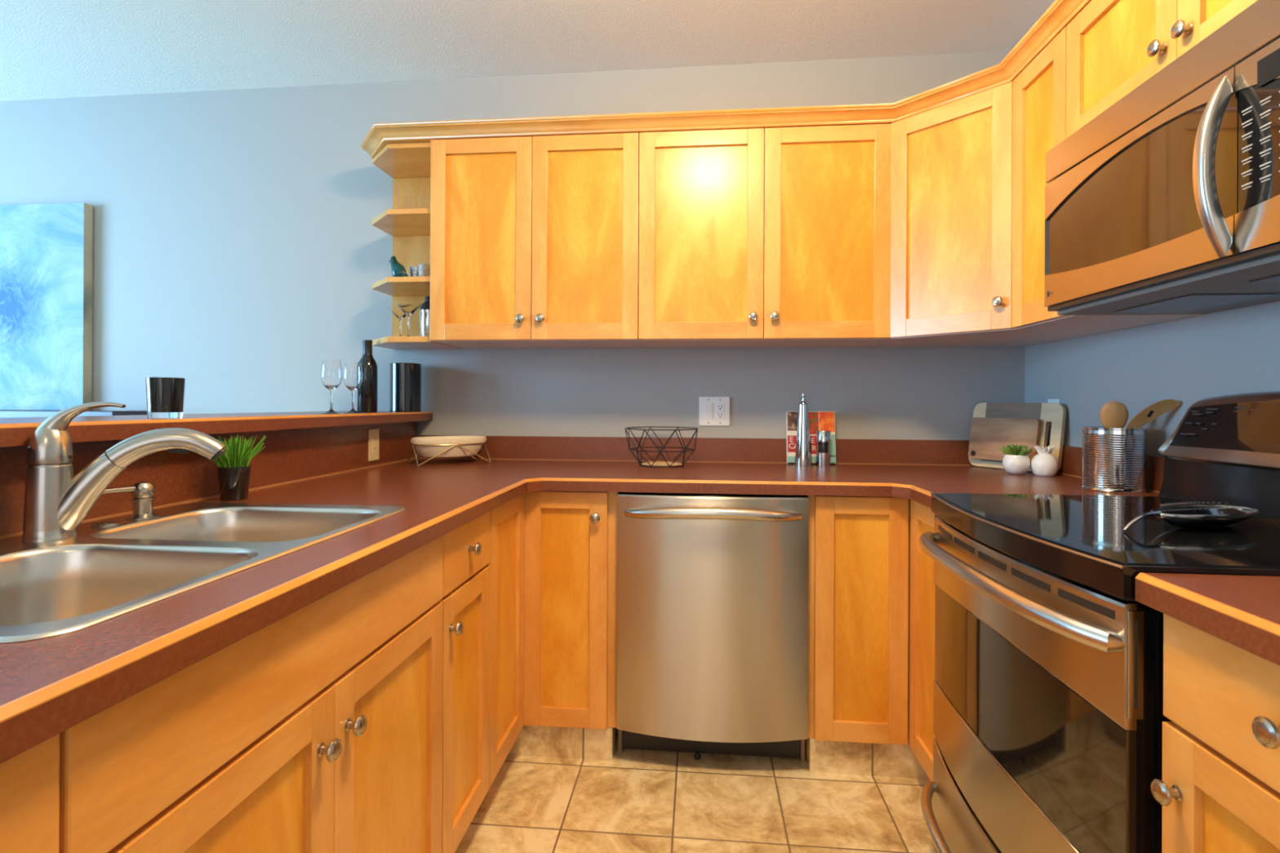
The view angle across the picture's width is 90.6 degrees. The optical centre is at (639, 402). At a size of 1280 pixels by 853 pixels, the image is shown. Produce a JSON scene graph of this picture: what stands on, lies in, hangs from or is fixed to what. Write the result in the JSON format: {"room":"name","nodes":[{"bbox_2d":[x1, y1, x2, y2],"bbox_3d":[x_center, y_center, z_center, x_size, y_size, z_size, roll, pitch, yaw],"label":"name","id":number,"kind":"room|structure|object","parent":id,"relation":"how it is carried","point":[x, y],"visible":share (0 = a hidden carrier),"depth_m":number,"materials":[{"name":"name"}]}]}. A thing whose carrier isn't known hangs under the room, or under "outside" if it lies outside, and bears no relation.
{"room":"kitchen","nodes":[
{"label":"kitchen","id":0,"kind":"room"},
{"bbox_2d":[0,409,147,417],"bbox_3d":[-2.967,0.589,2.813,1.560,1.112,0.200,0,0,5],"label":"fireplace mantel","id":1,"kind":"object","parent":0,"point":[3,413],"visible":0.16,"depth_m":2.68,"materials":[{"name":"paint"}]},
{"bbox_2d":[0,202,93,410],"bbox_3d":[-2.936,-0.430,2.887,0.920,0.925,0.043,0,0,5],"label":"painting","id":2,"kind":"object","parent":1,"relation":"on","point":[46,250],"visible":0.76,"depth_m":2.84,"materials":[{"name":"fabric"}]},
{"bbox_2d":[217,465,251,501],"bbox_3d":[-0.992,0.196,1.549,0.070,0.082,0.070,0,0,5],"label":"pot","id":3,"kind":"object","parent":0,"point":[233,480],"depth_m":1.52,"materials":[{"name":"black ceramic"}]},
{"bbox_2d":[0,50,1024,457],"bbox_3d":[-1.635,-0.160,2.843,6.541,2.620,0.100,0,0,5],"label":"wall","id":4,"kind":"structure","parent":0,"point":[237,249],"depth_m":2.76,"materials":[{"name":"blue paint"}]},
{"bbox_2d":[371,142,462,349],"bbox_3d":[-0.925,-0.607,2.563,0.312,0.755,0.321,0,0,5],"label":"shelf unit","id":5,"kind":"object","parent":4,"relation":"attached to","point":[408,164],"visible":0.62,"depth_m":2.61,"materials":[{"name":"brown wood"}]},
{"bbox_2d":[387,306,406,336],"bbox_3d":[-0.976,-0.319,2.581,0.100,0.135,0.100,0,0,5],"label":"martini glass","id":6,"kind":"object","parent":5,"relation":"on","point":[397,311],"visible":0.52,"depth_m":2.56,"materials":[{"name":"white"}]},
{"bbox_2d":[388,256,408,276],"bbox_3d":[-0.968,-0.533,2.540,0.098,0.112,0.052,0,0,20],"label":"bird figurine","id":7,"kind":"object","parent":5,"relation":"on","point":[397,269],"visible":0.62,"depth_m":2.52,"materials":[{"name":"teal ceramic"}]},
{"bbox_2d":[395,301,422,336],"bbox_3d":[-0.901,-0.318,2.468,0.100,0.135,0.100,0,0,5],"label":"martini glass","id":8,"kind":"object","parent":5,"relation":"on","point":[407,308],"visible":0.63,"depth_m":2.45,"materials":[{"name":"white"}]},
{"bbox_2d":[409,266,418,276],"bbox_3d":[-0.910,-0.513,2.575,0.051,0.071,0.051,0,0,5],"label":"cup","id":9,"kind":"object","parent":5,"relation":"on","point":[414,271],"visible":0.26,"depth_m":2.55,"materials":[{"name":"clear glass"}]},
{"bbox_2d":[417,263,430,276],"bbox_3d":[-0.855,-0.512,2.520,0.051,0.071,0.051,0,0,5],"label":"cup","id":10,"kind":"object","parent":5,"relation":"on","point":[424,268],"visible":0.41,"depth_m":2.50,"materials":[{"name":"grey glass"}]},
{"bbox_2d":[419,296,430,336],"bbox_3d":[-0.870,-0.344,2.614,0.073,0.188,0.073,0,0,5],"label":"cocktail shaker","id":11,"kind":"object","parent":5,"relation":"on","point":[424,311],"visible":0.46,"depth_m":2.58,"materials":[{"name":"silver metal"}]},
{"bbox_2d":[430,133,645,348],"bbox_3d":[-0.381,-0.606,2.488,0.783,0.752,0.370,0,0,5],"label":"upper cabinet","id":12,"kind":"object","parent":4,"relation":"attached to","point":[535,240],"visible":1,"depth_m":2.33,"materials":[{"name":"brown wood"}]},
{"bbox_2d":[698,396,729,426],"bbox_3d":[0.306,0.036,2.607,0.125,0.119,0.008,0,0,5],"label":"wall plate","id":13,"kind":"object","parent":4,"relation":"attached to","point":[713,411],"visible":1,"depth_m":2.60,"materials":[{"name":"white plastic"}]},
{"bbox_2d":[715,403,724,419],"bbox_3d":[0.330,0.036,2.603,0.033,0.068,0.003,0,0,5],"label":"socket","id":14,"kind":"object","parent":13,"relation":"attached to","point":[719,406],"depth_m":2.60,"materials":[{"name":"grey plastic"}]},
{"bbox_2d":[360,0,1091,158],"bbox_3d":[0.203,-1.006,2.113,2.853,0.048,1.039,0,0,37],"label":"crown molding","id":15,"kind":"structure","parent":4,"relation":"attached to","point":[1060,13],"depth_m":2.24,"materials":[{"name":"brown wood"}]},
{"bbox_2d":[638,124,891,347],"bbox_3d":[0.452,-0.602,2.411,0.888,0.752,0.370,0,0,5],"label":"upper cabinet","id":16,"kind":"object","parent":4,"relation":"attached to","point":[758,237],"visible":1,"depth_m":2.26,"materials":[{"name":"brown wood"}]},
{"bbox_2d":[419,435,1164,491],"bbox_3d":[0.246,0.194,2.168,2.467,0.099,0.890,0,0,5],"label":"backsplash","id":17,"kind":"structure","parent":4,"relation":"attached to","point":[533,447],"depth_m":2.58,"materials":[{"name":"brown laminate"}]},
{"bbox_2d":[867,81,1125,346],"bbox_3d":[1.183,-0.599,2.220,0.612,0.752,0.616,0,0,5],"label":"upper cabinet","id":18,"kind":"object","parent":4,"relation":"attached to","point":[951,163],"visible":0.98,"depth_m":2.07,"materials":[{"name":"brown wood"}]},
{"bbox_2d":[0,0,1055,101],"bbox_3d":[-1.956,-1.423,-0.138,6.441,0.095,6.100,0,0,5],"label":"ceiling","id":19,"kind":"structure","parent":0,"point":[50,49],"depth_m":2.40,"materials":[{"name":"white paint"}]},
{"bbox_2d":[454,727,937,852],"bbox_3d":[-1.972,1.170,-0.191,6.441,0.050,6.000,0,0,5],"label":"floor","id":20,"kind":"structure","parent":0,"point":[638,801],"depth_m":1.80,"materials":[{"name":"beige tile"}]},
{"bbox_2d":[0,733,59,852],"bbox_3d":[-0.828,0.660,0.360,0.648,0.764,0.459,0,0,5],"label":"base cabinet","id":21,"kind":"object","parent":20,"relation":"on","point":[29,780],"visible":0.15,"depth_m":0.53,"materials":[{"name":"brown wood"}]},
{"bbox_2d":[58,535,443,852],"bbox_3d":[-0.768,0.661,1.007,0.648,0.764,0.838,0,0,5],"label":"base cabinet","id":22,"kind":"object","parent":20,"relation":"on","point":[319,729],"visible":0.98,"depth_m":0.89,"materials":[{"name":"brown wood"}]},
{"bbox_2d":[437,511,489,852],"bbox_3d":[-0.714,0.662,1.583,0.648,0.764,0.314,0,0,5],"label":"base cabinet","id":23,"kind":"object","parent":20,"relation":"on","point":[465,599],"visible":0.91,"depth_m":1.54,"materials":[{"name":"brown wood"}]},
{"bbox_2d":[485,490,618,787],"bbox_3d":[-0.532,0.664,2.205,0.942,0.764,0.956,0,0,5],"label":"base cabinet","id":24,"kind":"object","parent":20,"relation":"on","point":[553,563],"visible":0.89,"depth_m":2.04,"materials":[{"name":"brown wood"}]},
{"bbox_2d":[0,421,1164,764],"bbox_3d":[0.157,0.181,1.319,2.488,0.202,2.598,0,0,5],"label":"countertop","id":25,"kind":"structure","parent":24,"relation":"on","point":[49,686],"depth_m":1.63,"materials":[{"name":"brown laminate"}]},
{"bbox_2d":[21,401,227,542],"bbox_3d":[-0.904,0.117,1.125,0.295,0.235,0.070,0,0,-21],"label":"faucet","id":26,"kind":"object","parent":25,"relation":"on","point":[57,501],"visible":1,"depth_m":1.08,"materials":[{"name":"silver metal"}]},
{"bbox_2d":[0,502,405,643],"bbox_3d":[-0.822,0.323,1.055,0.542,0.180,0.823,0,0,5],"label":"sink","id":27,"kind":"object","parent":25,"relation":"in","point":[49,588],"visible":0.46,"depth_m":1.03,"materials":[{"name":"silver metal"}]},
{"bbox_2d":[90,520,120,527],"bbox_3d":[-1.011,0.229,1.200,0.044,0.007,0.044,0,0,5],"label":"cover","id":28,"kind":"object","parent":27,"relation":"on","point":[104,523],"visible":1,"depth_m":1.19,"materials":[{"name":"silver metal"}]},
{"bbox_2d":[102,481,159,519],"bbox_3d":[-1.017,0.196,1.243,0.056,0.072,0.133,0,0,21],"label":"soap dispenser","id":29,"kind":"object","parent":27,"relation":"on","point":[142,493],"visible":0.98,"depth_m":1.26,"materials":[{"name":"silver metal"}]},
{"bbox_2d":[213,434,266,501],"bbox_3d":[-0.983,0.158,1.539,0.138,0.158,0.150,0,0,5],"label":"potted grass","id":30,"kind":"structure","parent":25,"relation":"on","point":[233,472],"depth_m":1.53,"materials":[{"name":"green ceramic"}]},
{"bbox_2d":[407,442,491,466],"bbox_3d":[-0.755,0.200,2.514,0.290,0.080,0.170,0,0,-35],"label":"stand","id":31,"kind":"object","parent":25,"relation":"on","point":[452,445],"visible":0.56,"depth_m":2.46,"materials":[{"name":"gold metal"}]},
{"bbox_2d":[410,435,486,458],"bbox_3d":[-0.755,0.177,2.514,0.299,0.081,0.172,0,0,-35],"label":"serving dish","id":32,"kind":"object","parent":31,"relation":"on","point":[428,451],"visible":0.97,"depth_m":2.44,"materials":[{"name":"beige ceramic"}]},
{"bbox_2d":[624,426,697,466],"bbox_3d":[0.085,0.170,2.456,0.277,0.145,0.277,0,0,5],"label":"wire basket","id":33,"kind":"object","parent":25,"relation":"on","point":[672,464],"visible":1,"depth_m":2.42,"materials":[{"name":"brown metal"}]},
{"bbox_2d":[794,392,812,466],"bbox_3d":[0.636,0.104,2.468,0.066,0.284,0.066,0,0,5],"label":"pepper mill","id":34,"kind":"object","parent":25,"relation":"on","point":[802,452],"visible":1,"depth_m":2.45,"materials":[{"name":"silver metal"}]},
{"bbox_2d":[786,411,835,464],"bbox_3d":[0.682,0.141,2.531,0.187,0.212,0.055,0,0,5],"label":"cookbook","id":35,"kind":"object","parent":25,"relation":"on","point":[818,420],"visible":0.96,"depth_m":2.52,"materials":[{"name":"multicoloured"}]},
{"bbox_2d":[787,411,798,431],"bbox_3d":[0.613,0.074,2.531,0.047,0.076,0.001,0,-7,5],"label":"photo","id":36,"kind":"object","parent":35,"relation":"attached to","point":[792,415],"depth_m":2.53},
{"bbox_2d":[808,411,818,434],"bbox_3d":[0.691,0.081,2.523,0.040,0.090,0.001,0,-7,5],"label":"photo","id":37,"kind":"object","parent":35,"relation":"attached to","point":[813,415],"depth_m":2.52},
{"bbox_2d":[818,412,835,431],"bbox_3d":[0.743,0.077,2.519,0.060,0.080,0.001,0,-7,5],"label":"photo","id":38,"kind":"object","parent":35,"relation":"attached to","point":[827,422],"depth_m":2.52},
{"bbox_2d":[816,430,830,466],"bbox_3d":[0.714,0.177,2.468,0.053,0.137,0.053,0,0,5],"label":"mill","id":39,"kind":"object","parent":25,"relation":"on","point":[823,437],"visible":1,"depth_m":2.45,"materials":[{"name":"silver metal"}]},
{"bbox_2d":[968,417,1040,463],"bbox_3d":[1.347,0.137,2.353,0.040,0.160,0.258,0,0,-26],"label":"cutting board","id":40,"kind":"object","parent":25,"relation":"on","point":[988,435],"visible":0.84,"depth_m":2.36,"materials":[{"name":"brown wood"}]},
{"bbox_2d":[999,444,1032,474],"bbox_3d":[1.309,0.196,2.209,0.093,0.103,0.097,0,0,-31],"label":"succulent","id":41,"kind":"object","parent":25,"relation":"on","point":[1015,460],"visible":1,"depth_m":2.18,"materials":[{"name":"white ceramic"}]},
{"bbox_2d":[968,402,1066,471],"bbox_3d":[1.384,0.124,2.342,0.057,0.247,0.339,0,0,-26],"label":"cutting board","id":42,"kind":"object","parent":25,"relation":"on","point":[1055,413],"visible":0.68,"depth_m":2.27,"materials":[{"name":"brown wood"}]},
{"bbox_2d":[1031,444,1058,476],"bbox_3d":[1.378,0.198,2.159,0.080,0.102,0.080,0,0,5],"label":"pineapple","id":43,"kind":"object","parent":25,"relation":"on","point":[1042,464],"visible":1,"depth_m":2.13,"materials":[{"name":"white ceramic"}]},
{"bbox_2d":[1081,426,1147,493],"bbox_3d":[1.346,0.159,1.800,0.151,0.178,0.151,0,0,5],"label":"can","id":44,"kind":"object","parent":25,"relation":"on","point":[1114,460],"visible":0.99,"depth_m":1.74,"materials":[{"name":"silver metal"}]},
{"bbox_2d":[1099,400,1128,428],"bbox_3d":[1.331,0.116,1.794,0.056,0.241,0.072,0,0,5],"label":"wooden spoon","id":45,"kind":"object","parent":44,"relation":"in","point":[1113,414],"visible":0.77,"depth_m":1.77,"materials":[{"name":"brown wood"}]},
{"bbox_2d":[1124,399,1180,428],"bbox_3d":[1.364,0.114,1.757,0.038,0.247,0.201,0,0,-35],"label":"wooden spatula","id":46,"kind":"object","parent":44,"relation":"in","point":[1159,408],"visible":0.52,"depth_m":1.72,"materials":[{"name":"brown wood"}]},
{"bbox_2d":[507,724,615,760],"bbox_3d":[-0.264,1.102,2.101,0.358,0.106,0.080,0,0,5],"label":"toe kick","id":47,"kind":"structure","parent":20,"relation":"on","point":[575,743],"depth_m":2.06,"materials":[{"name":"beige tile"}]},
{"bbox_2d":[616,492,808,761],"bbox_3d":[0.247,0.724,2.236,0.606,0.868,0.677,0,0,5],"label":"dishwasher","id":48,"kind":"object","parent":20,"relation":"on","point":[713,588],"visible":1,"depth_m":1.96,"materials":[{"name":"silver metal"}]},
{"bbox_2d":[805,737,928,778],"bbox_3d":[0.722,1.106,2.009,0.372,0.106,0.080,0,0,5],"label":"toe kick","id":49,"kind":"structure","parent":20,"relation":"on","point":[821,756],"depth_m":1.97,"materials":[{"name":"beige tile"}]},
{"bbox_2d":[807,495,935,781],"bbox_3d":[1.005,0.670,2.097,0.930,0.764,0.886,0,0,5],"label":"base cabinet","id":50,"kind":"object","parent":20,"relation":"on","point":[871,585],"visible":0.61,"depth_m":1.96,"materials":[{"name":"brown wood"}]},
{"bbox_2d":[918,391,1279,852],"bbox_3d":[1.014,0.567,1.265,0.755,1.186,0.766,0,0,5],"label":"range","id":51,"kind":"object","parent":20,"relation":"on","point":[1048,717],"visible":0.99,"depth_m":1.16,"materials":[{"name":"black metal"}]},
{"bbox_2d":[1123,501,1260,531],"bbox_3d":[1.034,0.217,1.195,0.321,0.040,0.107,0,0,-17],"label":"spoon rest","id":52,"kind":"object","parent":51,"relation":"on","point":[1193,516],"visible":1,"depth_m":1.18,"materials":[{"name":"silver metal"}]},
{"bbox_2d":[1151,613,1279,852],"bbox_3d":[1.003,0.668,0.667,0.648,0.764,0.381,0,0,5],"label":"base cabinet","id":53,"kind":"object","parent":20,"relation":"on","point":[1218,791],"visible":0.98,"depth_m":0.79,"materials":[{"name":"brown wood"}]},
{"bbox_2d":[1135,572,1279,665],"bbox_3d":[1.017,0.215,0.674,0.654,0.139,0.412,0,0,5],"label":"countertop","id":54,"kind":"structure","parent":53,"relation":"on","point":[1242,611],"depth_m":0.80,"materials":[{"name":"brown laminate"}]},
{"bbox_2d":[1002,453,1030,474],"bbox_3d":[1.309,0.215,2.205,0.085,0.067,0.085,0,0,5],"label":"pot","id":55,"kind":"object","parent":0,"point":[1013,464],"depth_m":2.18,"materials":[{"name":"white ceramic"}]},
{"bbox_2d":[1024,300,1279,456],"bbox_3d":[1.290,-0.152,-0.492,0.100,2.620,6.000,0,0,5],"label":"wall","id":56,"kind":"structure","parent":0,"point":[1188,361],"depth_m":1.77,"materials":[{"name":"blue paint"}]},
{"bbox_2d":[1048,399,1060,431],"bbox_3d":[1.494,0.046,2.289,0.007,0.117,0.072,0,0,5],"label":"wall plate","id":57,"kind":"object","parent":56,"relation":"attached to","point":[1050,401],"visible":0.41,"depth_m":2.30,"materials":[{"name":"white plastic"}]},
{"bbox_2d":[1011,26,1203,328],"bbox_3d":[1.280,-0.599,1.769,0.333,0.752,0.288,0,0,5],"label":"upper cabinet","id":58,"kind":"object","parent":56,"relation":"attached to","point":[1039,91],"visible":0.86,"depth_m":1.80,"materials":[{"name":"brown wood"}]},
{"bbox_2d":[1066,0,1257,137],"bbox_3d":[1.218,-0.814,1.245,0.361,0.325,0.766,0,0,5],"label":"upper cabinet","id":59,"kind":"object","parent":56,"relation":"attached to","point":[1113,46],"visible":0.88,"depth_m":1.43,"materials":[{"name":"brown wood"}]},
{"bbox_2d":[1044,0,1279,315],"bbox_3d":[1.179,-0.435,1.250,0.438,0.424,0.760,0,0,5],"label":"microwave","id":60,"kind":"object","parent":59,"relation":"attached to","point":[1166,201],"visible":1,"depth_m":1.21,"materials":[{"name":"silver metal"}]},
{"bbox_3d":[-1.166,0.612,1.266,0.132,1.076,2.950,0,0,5],"label":"wall","id":61,"kind":"structure","parent":0,"visible":0},
{"bbox_2d":[0,421,417,535],"bbox_3d":[-1.078,0.156,1.425,0.008,0.161,2.580,0,0,5],"label":"backsplash","id":62,"kind":"structure","parent":61,"relation":"attached to","point":[295,454],"depth_m":1.58,"materials":[{"name":"brown laminate"}]},
{"bbox_2d":[0,411,432,447],"bbox_3d":[-1.235,0.054,1.298,0.424,0.038,2.898,0,0,5],"label":"bar ledge","id":63,"kind":"object","parent":61,"relation":"on","point":[17,431],"visible":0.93,"depth_m":1.49,"materials":[{"name":"brown laminate"}]},
{"bbox_2d":[145,377,185,417],"bbox_3d":[-1.105,-0.011,1.476,0.075,0.094,0.075,0,0,5],"label":"candle holder","id":64,"kind":"object","parent":63,"relation":"on","point":[165,396],"visible":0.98,"depth_m":1.45,"materials":[{"name":"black glass"}]},
{"bbox_2d":[320,359,342,413],"bbox_3d":[-1.030,-0.053,2.116,0.067,0.180,0.067,0,0,5],"label":"wine glass","id":65,"kind":"object","parent":63,"relation":"on","point":[331,374],"visible":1,"depth_m":2.09,"materials":[{"name":"white"}]},
{"bbox_2d":[342,361,363,413],"bbox_3d":[-1.018,-0.053,2.247,0.067,0.180,0.067,0,0,5],"label":"wine glass","id":66,"kind":"object","parent":63,"relation":"on","point":[353,374],"visible":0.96,"depth_m":2.23,"materials":[{"name":"white"}]},
{"bbox_2d":[356,339,377,412],"bbox_3d":[-1.062,-0.103,2.470,0.073,0.280,0.073,0,0,5],"label":"wine bottle","id":67,"kind":"object","parent":63,"relation":"on","point":[366,397],"visible":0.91,"depth_m":2.44,"materials":[{"name":"black glass"}]},
{"bbox_2d":[389,362,421,412],"bbox_3d":[-0.977,-0.062,2.639,0.125,0.200,0.125,0,0,5],"label":"canister","id":68,"kind":"object","parent":63,"relation":"on","point":[405,379],"visible":0.97,"depth_m":2.58,"materials":[{"name":"black metal"}]},
{"bbox_2d":[368,428,379,461],"bbox_3d":[-0.984,0.155,2.345,0.008,0.117,0.072,0,0,5],"label":"wall plate","id":69,"kind":"object","parent":61,"relation":"attached to","point":[373,433],"visible":1,"depth_m":2.34,"materials":[{"name":"beige plastic"}]},
{"bbox_2d":[372,435,377,453],"bbox_3d":[-0.982,0.155,2.345,0.002,0.068,0.033,0,0,5],"label":"socket","id":70,"kind":"object","parent":69,"relation":"attached to","point":[374,437],"depth_m":2.34,"materials":[{"name":"grey plastic"}]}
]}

